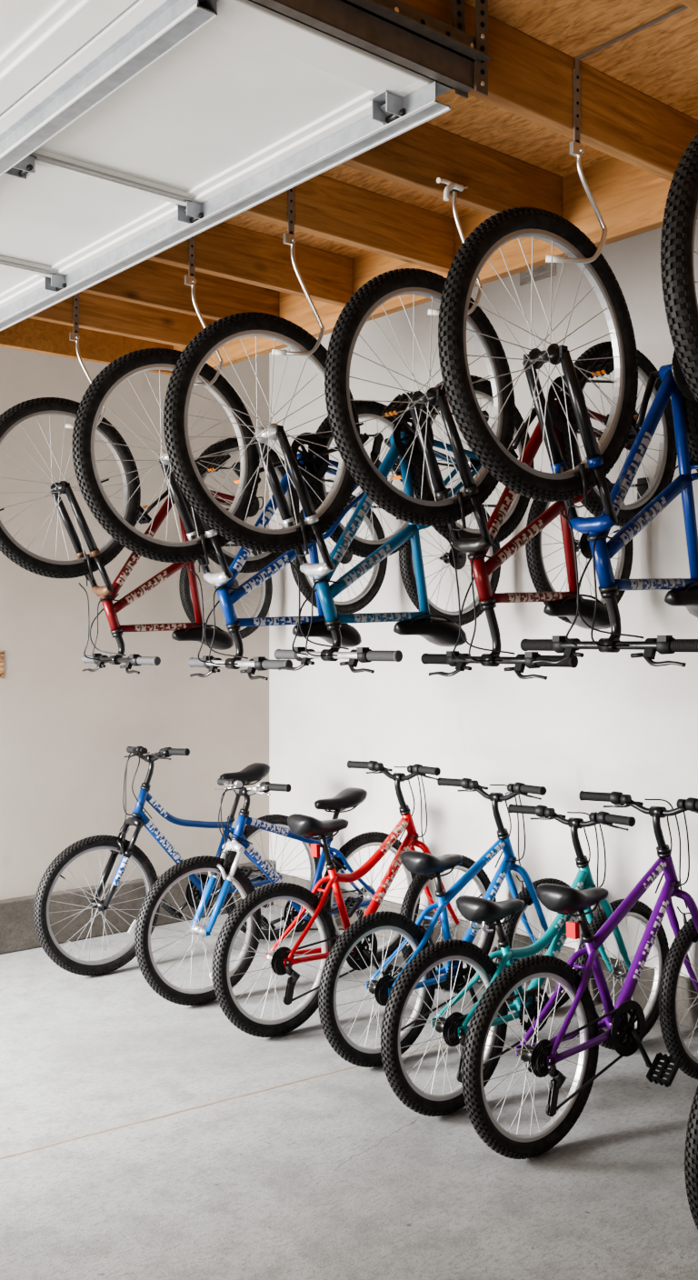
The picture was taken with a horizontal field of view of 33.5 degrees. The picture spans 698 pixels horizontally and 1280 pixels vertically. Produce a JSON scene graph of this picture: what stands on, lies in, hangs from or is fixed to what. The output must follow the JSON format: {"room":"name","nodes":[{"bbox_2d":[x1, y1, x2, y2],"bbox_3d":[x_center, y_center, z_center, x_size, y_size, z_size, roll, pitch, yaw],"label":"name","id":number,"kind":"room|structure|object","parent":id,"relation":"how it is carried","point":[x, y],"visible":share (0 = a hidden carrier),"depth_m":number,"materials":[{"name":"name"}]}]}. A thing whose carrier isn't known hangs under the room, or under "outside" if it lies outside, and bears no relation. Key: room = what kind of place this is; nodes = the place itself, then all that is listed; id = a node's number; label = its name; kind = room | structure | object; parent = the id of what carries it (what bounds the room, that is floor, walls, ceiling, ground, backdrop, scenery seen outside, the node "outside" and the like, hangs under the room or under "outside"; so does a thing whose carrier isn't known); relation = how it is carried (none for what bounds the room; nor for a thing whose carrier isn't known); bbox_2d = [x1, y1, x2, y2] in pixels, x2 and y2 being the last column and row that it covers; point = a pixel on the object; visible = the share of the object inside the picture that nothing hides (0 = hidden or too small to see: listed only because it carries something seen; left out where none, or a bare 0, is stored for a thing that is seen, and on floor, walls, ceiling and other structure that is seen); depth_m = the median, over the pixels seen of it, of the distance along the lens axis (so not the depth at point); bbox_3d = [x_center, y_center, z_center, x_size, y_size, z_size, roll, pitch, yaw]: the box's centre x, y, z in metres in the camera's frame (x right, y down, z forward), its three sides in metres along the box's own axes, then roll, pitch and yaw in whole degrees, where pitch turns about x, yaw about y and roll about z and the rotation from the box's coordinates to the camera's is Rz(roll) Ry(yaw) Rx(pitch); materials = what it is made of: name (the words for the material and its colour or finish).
{"room":"garage","nodes":[
{"label":"garage","id":0,"kind":"room"},
{"bbox_2d":[0,318,173,375],"bbox_3d":[-2.517,-1.770,3.992,4.490,1.060,0.040,0,0,-40],"label":"ceiling beam","id":1,"kind":"structure","parent":0,"point":[30,335],"depth_m":5.06,"materials":[{"name":"brown wood"}]},
{"bbox_2d":[0,346,269,899],"bbox_3d":[-3.663,-0.350,4.492,8.180,3.900,0.150,0,0,-40],"label":"wall","id":2,"kind":"structure","parent":0,"point":[66,731],"depth_m":6.35,"materials":[{"name":"paint"}]},
{"bbox_2d":[0,650,3,678],"bbox_3d":[-1.908,0.125,5.867,0.337,0.140,0.003,0,0,-40],"label":"paper notice","id":3,"kind":"object","parent":2,"relation":"attached to","point":[1,652],"visible":1,"depth_m":5.97,"materials":[{"name":"wood"}]},
{"bbox_2d":[65,423,74,428],"bbox_3d":[-1.119,-0.855,4.665,0.032,0.015,0.062,0,0,-7],"label":"hook","id":4,"kind":"object","parent":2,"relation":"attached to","point":[67,425],"depth_m":4.68,"materials":[{"name":"metal"}]},
{"bbox_2d":[0,860,275,954],"bbox_3d":[-3.592,1.468,4.407,8.180,0.265,0.070,0,0,-40],"label":"baseboard","id":5,"kind":"structure","parent":2,"relation":"attached to","point":[17,929],"depth_m":6.20,"materials":[{"name":"concrete"}]},
{"bbox_2d":[179,540,272,639],"bbox_3d":[-0.701,-0.305,6.671,0.625,0.632,0.148,0,0,-31],"label":"wheel","id":6,"kind":"object","parent":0,"point":[262,610],"visible":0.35,"depth_m":6.70,"materials":[{"name":"grey rubber"}]},
{"bbox_2d":[223,543,239,546],"bbox_3d":[-0.698,-0.541,6.652,0.106,0.014,0.092,0,0,-40],"label":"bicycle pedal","id":7,"kind":"object","parent":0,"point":[232,545],"visible":0.24,"depth_m":6.62,"materials":[{"name":"black plastic"}]},
{"bbox_2d":[290,491,387,614],"bbox_3d":[-0.047,-0.440,5.895,0.625,0.632,0.148,0,0,-31],"label":"wheel","id":8,"kind":"object","parent":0,"point":[353,605],"visible":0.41,"depth_m":5.95,"materials":[{"name":"grey rubber"}]},
{"bbox_2d":[0,904,697,1279],"bbox_3d":[-1.241,1.650,0.178,10.330,0.100,9.870,0,0,-40],"label":"floor","id":9,"kind":"structure","parent":0,"point":[145,1135],"depth_m":3.62,"materials":[{"name":"concrete"}]},
{"bbox_2d":[33,746,322,976],"bbox_3d":[-0.792,1.060,5.870,1.620,1.076,0.551,0,0,-24],"label":"bicycle","id":10,"kind":"object","parent":9,"relation":"on","point":[119,845],"visible":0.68,"depth_m":5.68,"materials":[{"name":"blue paint"}]},
{"bbox_2d":[134,778,420,1005],"bbox_3d":[-0.256,1.116,5.398,1.585,0.963,0.533,0,0,-25],"label":"bicycle","id":11,"kind":"object","parent":9,"relation":"on","point":[349,797],"visible":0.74,"depth_m":5.23,"materials":[{"name":"blue paint"}]},
{"bbox_2d":[211,760,496,1037],"bbox_3d":[0.082,1.071,5.017,1.594,1.054,0.585,0,-2,-40],"label":"bicycle","id":12,"kind":"object","parent":9,"relation":"on","point":[282,960],"visible":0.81,"depth_m":4.83,"materials":[{"name":"red paint"}]},
{"bbox_2d":[318,777,589,1067],"bbox_3d":[0.476,1.089,4.682,1.523,1.016,0.585,0,-2,-40],"label":"bicycle","id":13,"kind":"object","parent":9,"relation":"on","point":[422,864],"visible":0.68,"depth_m":4.50,"materials":[{"name":"blue metal"}]},
{"bbox_2d":[380,803,669,1116],"bbox_3d":[0.701,1.117,4.242,1.552,0.961,0.585,0,-2,-40],"label":"bicycle","id":14,"kind":"object","parent":9,"relation":"on","point":[454,1027],"visible":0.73,"depth_m":4.05,"materials":[{"name":"teal paint"}]},
{"bbox_2d":[461,790,697,1159],"bbox_3d":[0.971,1.066,3.913,0.581,1.064,1.522,0,0,32],"label":"bicycle","id":15,"kind":"object","parent":9,"relation":"on","point":[558,898],"visible":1,"depth_m":3.75,"materials":[{"name":"purple paint"}]},
{"bbox_2d":[684,1087,697,1229],"bbox_3d":[1.435,1.077,3.332,1.594,1.041,0.585,0,-2,-40],"label":"bicycle","id":16,"kind":"object","parent":9,"relation":"on","point":[691,1158],"visible":1,"depth_m":2.82,"materials":[{"name":"black rubber"}]},
{"bbox_2d":[173,157,697,369],"bbox_3d":[1.082,-1.755,3.172,0.040,1.090,5.860,0,0,-40],"label":"ceiling beam","id":17,"kind":"structure","parent":0,"point":[631,200],"depth_m":3.72,"materials":[{"name":"brown wood"}]},
{"bbox_2d":[399,488,500,625],"bbox_3d":[0.468,-0.375,5.283,0.625,0.632,0.148,0,0,-31],"label":"wheel","id":18,"kind":"object","parent":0,"point":[405,555],"visible":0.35,"depth_m":5.23,"materials":[{"name":"grey rubber"}]},
{"bbox_2d":[222,0,697,258],"bbox_3d":[-0.636,-1.460,1.726,4.450,0.020,5.860,0,0,-40],"label":"ceiling","id":19,"kind":"structure","parent":0,"point":[659,61],"depth_m":2.99,"materials":[{"name":"brown wood"}]},
{"bbox_2d":[28,291,216,348],"bbox_3d":[-2.291,-1.360,3.692,4.450,0.180,0.040,0,0,-40],"label":"joist","id":20,"kind":"object","parent":19,"relation":"attached to","point":[96,313],"depth_m":4.82,"materials":[{"name":"brown wood"}]},
{"bbox_2d":[69,292,91,383],"bbox_3d":[-1.078,-1.207,4.670,0.085,0.359,0.062,0,0,-7],"label":"hook","id":21,"kind":"object","parent":20,"relation":"attached to","point":[75,335],"depth_m":4.66,"materials":[{"name":"metal"}]},
{"bbox_2d":[97,405,106,425],"bbox_3d":[-0.995,-0.900,4.680,0.032,0.077,0.062,0,0,-7],"label":"hook","id":22,"kind":"object","parent":20,"relation":"attached to","point":[105,407],"depth_m":4.70,"materials":[{"name":"metal"}]},
{"bbox_2d":[0,397,299,674],"bbox_3d":[-0.835,-0.415,4.910,1.558,1.101,0.606,0,0,-40],"label":"bicycle","id":23,"kind":"object","parent":22,"relation":"hanging from","point":[85,565],"visible":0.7,"depth_m":4.79,"materials":[{"name":"red paint"}]},
{"bbox_2d":[81,259,279,320],"bbox_3d":[-2.001,-1.360,3.348,4.450,0.180,0.040,0,0,-40],"label":"joist","id":24,"kind":"object","parent":19,"relation":"attached to","point":[149,283],"visible":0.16,"depth_m":4.47,"materials":[{"name":"brown wood"}]},
{"bbox_2d":[147,221,352,307],"bbox_3d":[-1.698,-1.360,2.988,4.450,0.180,0.040,0,0,-40],"label":"joist","id":25,"kind":"object","parent":19,"relation":"attached to","point":[224,250],"visible":0.55,"depth_m":4.14,"materials":[{"name":"brown wood"}]},
{"bbox_2d":[184,236,206,328],"bbox_3d":[-0.523,-1.206,3.948,0.070,0.305,0.075,0,0,-7],"label":"hook","id":26,"kind":"object","parent":25,"relation":"attached to","point":[190,279],"depth_m":3.93,"materials":[{"name":"metal"}]},
{"bbox_2d":[193,350,223,386],"bbox_3d":[-0.479,-0.917,3.953,0.097,0.122,0.075,0,0,-7],"label":"hook","id":27,"kind":"object","parent":25,"relation":"attached to","point":[217,353],"depth_m":3.98,"materials":[{"name":"metal"}]},
{"bbox_2d":[71,348,416,679],"bbox_3d":[-0.281,-0.423,4.194,1.558,1.116,0.606,0,0,-40],"label":"bicycle","id":28,"kind":"object","parent":27,"relation":"hanging from","point":[92,404],"visible":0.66,"depth_m":4.05,"materials":[{"name":"blue paint"}]},
{"bbox_2d":[240,174,454,273],"bbox_3d":[-1.351,-1.360,2.575,4.450,0.180,0.040,0,0,-40],"label":"joist","id":29,"kind":"object","parent":19,"relation":"attached to","point":[325,207],"visible":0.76,"depth_m":3.73,"materials":[{"name":"brown wood"}]},
{"bbox_2d":[271,187,324,355],"bbox_3d":[-0.153,-1.147,3.544,0.164,0.547,0.076,0,0,-7],"label":"hook","id":30,"kind":"object","parent":29,"relation":"attached to","point":[289,238],"visible":0.95,"depth_m":3.54,"materials":[{"name":"metal"}]},
{"bbox_2d":[163,311,534,673],"bbox_3d":[0.076,-0.443,3.789,1.558,1.086,0.606,0,0,-40],"label":"bicycle","id":31,"kind":"object","parent":30,"relation":"hanging from","point":[440,632],"visible":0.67,"depth_m":3.62,"materials":[{"name":"paint"}]},
{"bbox_2d":[248,0,490,98],"bbox_3d":[-1.042,-1.326,1.792,3.063,0.242,0.596,0,0,-40],"label":"door track","id":32,"kind":"object","parent":19,"relation":"hanging from","point":[396,32],"visible":0.84,"depth_m":2.42,"materials":[{"name":"metal"}]},
{"bbox_2d":[0,0,452,330],"bbox_3d":[-1.637,-1.218,2.844,2.503,0.086,2.820,0,0,-40],"label":"garage door","id":33,"kind":"structure","parent":32,"relation":"attached to","point":[131,130],"depth_m":2.75,"materials":[{"name":"paint"}]},
{"bbox_2d":[340,122,562,217],"bbox_3d":[-1.045,-1.360,2.212,4.450,0.180,0.040,0,0,-40],"label":"joist","id":34,"kind":"object","parent":19,"relation":"attached to","point":[496,182],"visible":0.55,"depth_m":3.34,"materials":[{"name":"brown wood"}]},
{"bbox_2d":[436,177,468,243],"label":"hook","id":35,"kind":"object","parent":34,"relation":"attached to","point":[453,188],"depth_m":3.28,"materials":[{"name":"grey metal"}]},
{"bbox_2d":[467,275,482,315],"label":"hook","id":36,"kind":"object","parent":34,"relation":"attached to","point":[479,294],"depth_m":3.35,"materials":[{"name":"grey metal"}]},
{"bbox_2d":[324,268,677,679],"bbox_3d":[0.555,-0.466,3.523,1.493,1.157,0.588,0,0,-23],"label":"bicycle","id":37,"kind":"object","parent":36,"relation":"hanging from","point":[389,285],"visible":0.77,"depth_m":3.41,"materials":[{"name":"red paint"}]},
{"bbox_2d":[399,0,697,181],"bbox_3d":[-0.725,-1.360,1.832,4.450,0.180,0.040,0,0,-40],"label":"joist","id":38,"kind":"object","parent":19,"relation":"attached to","point":[529,78],"visible":0.44,"depth_m":2.90,"materials":[{"name":"brown wood"}]},
{"bbox_2d":[545,5,688,263],"bbox_3d":[0.681,-1.204,2.817,0.145,0.503,0.425,0,0,-40],"label":"hook","id":39,"kind":"object","parent":38,"relation":"attached to","point":[576,148],"visible":1,"depth_m":2.88,"materials":[{"name":"metal"}]},
{"bbox_2d":[438,207,697,667],"bbox_3d":[0.827,-0.499,3.119,1.490,1.131,0.606,0,0,-22],"label":"bicycle","id":40,"kind":"object","parent":39,"relation":"hanging from","point":[504,226],"visible":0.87,"depth_m":2.96,"materials":[{"name":"paint"}]},
{"bbox_2d":[677,0,697,12],"bbox_3d":[-0.375,-1.360,1.416,4.450,0.180,0.040,0,0,-40],"label":"joist","id":41,"kind":"object","parent":19,"relation":"attached to","point":[693,5],"depth_m":2.32,"materials":[{"name":"brown wood"}]},
{"bbox_3d":[0.971,-1.203,2.498,0.145,0.434,0.096,0,0,-40],"label":"hook","id":42,"kind":"object","parent":41,"relation":"attached to","visible":0},
{"bbox_2d":[660,133,697,403],"bbox_3d":[1.205,-0.548,2.713,1.558,1.101,0.606,0,0,-40],"label":"bicycle","id":43,"kind":"object","parent":42,"relation":"hanging from","point":[679,222],"visible":1,"depth_m":2.22,"materials":[{"name":"black rubber"}]},
{"bbox_2d":[269,215,697,978],"bbox_3d":[2.653,-0.350,3.455,0.150,3.900,9.870,0,0,-40],"label":"wall","id":44,"kind":"structure","parent":0,"point":[610,722],"depth_m":5.57,"materials":[{"name":"paint"}]},
{"bbox_2d":[346,504,399,519],"bbox_3d":[0.121,-0.691,6.015,0.429,0.100,0.092,0,0,-40],"label":"wall hook","id":45,"kind":"object","parent":44,"relation":"attached to","point":[355,505],"visible":0.1,"depth_m":5.97,"materials":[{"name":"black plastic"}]},
{"bbox_2d":[428,309,439,315],"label":"hook","id":46,"kind":"object","parent":44,"relation":"attached to","point":[435,312],"depth_m":3.33,"materials":[{"name":"grey metal"}]},
{"bbox_2d":[273,871,697,1029],"bbox_3d":[2.657,1.500,3.315,0.025,0.200,9.650,0,0,-40],"label":"baseboard","id":47,"kind":"structure","parent":44,"relation":"attached to","point":[690,1020],"depth_m":5.17,"materials":[{"name":"concrete"}]},
{"bbox_2d":[520,262,556,286],"bbox_3d":[0.885,-1.720,5.437,0.002,0.070,0.220,0,0,-40],"label":"tape strip","id":48,"kind":"object","parent":44,"relation":"attached to","point":[542,272],"visible":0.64,"depth_m":5.43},
{"bbox_2d":[480,504,496,507],"bbox_3d":[0.614,-0.619,5.384,0.098,0.015,0.092,0,0,-40],"label":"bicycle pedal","id":49,"kind":"object","parent":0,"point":[482,505],"visible":0.05,"depth_m":5.35,"materials":[{"name":"black plastic"}]},
{"bbox_2d":[525,477,633,623],"bbox_3d":[0.945,-0.385,4.716,0.646,0.652,0.148,0,0,-32],"label":"wheel","id":50,"kind":"object","parent":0,"point":[540,579],"visible":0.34,"depth_m":4.58,"materials":[{"name":"grey rubber"}]},
{"bbox_2d":[607,477,648,499],"bbox_3d":[1.112,-0.646,4.837,0.429,0.100,0.092,0,0,-40],"label":"pedal","id":51,"kind":"object","parent":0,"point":[642,485],"visible":0.35,"depth_m":4.97,"materials":[{"name":"black plastic"}]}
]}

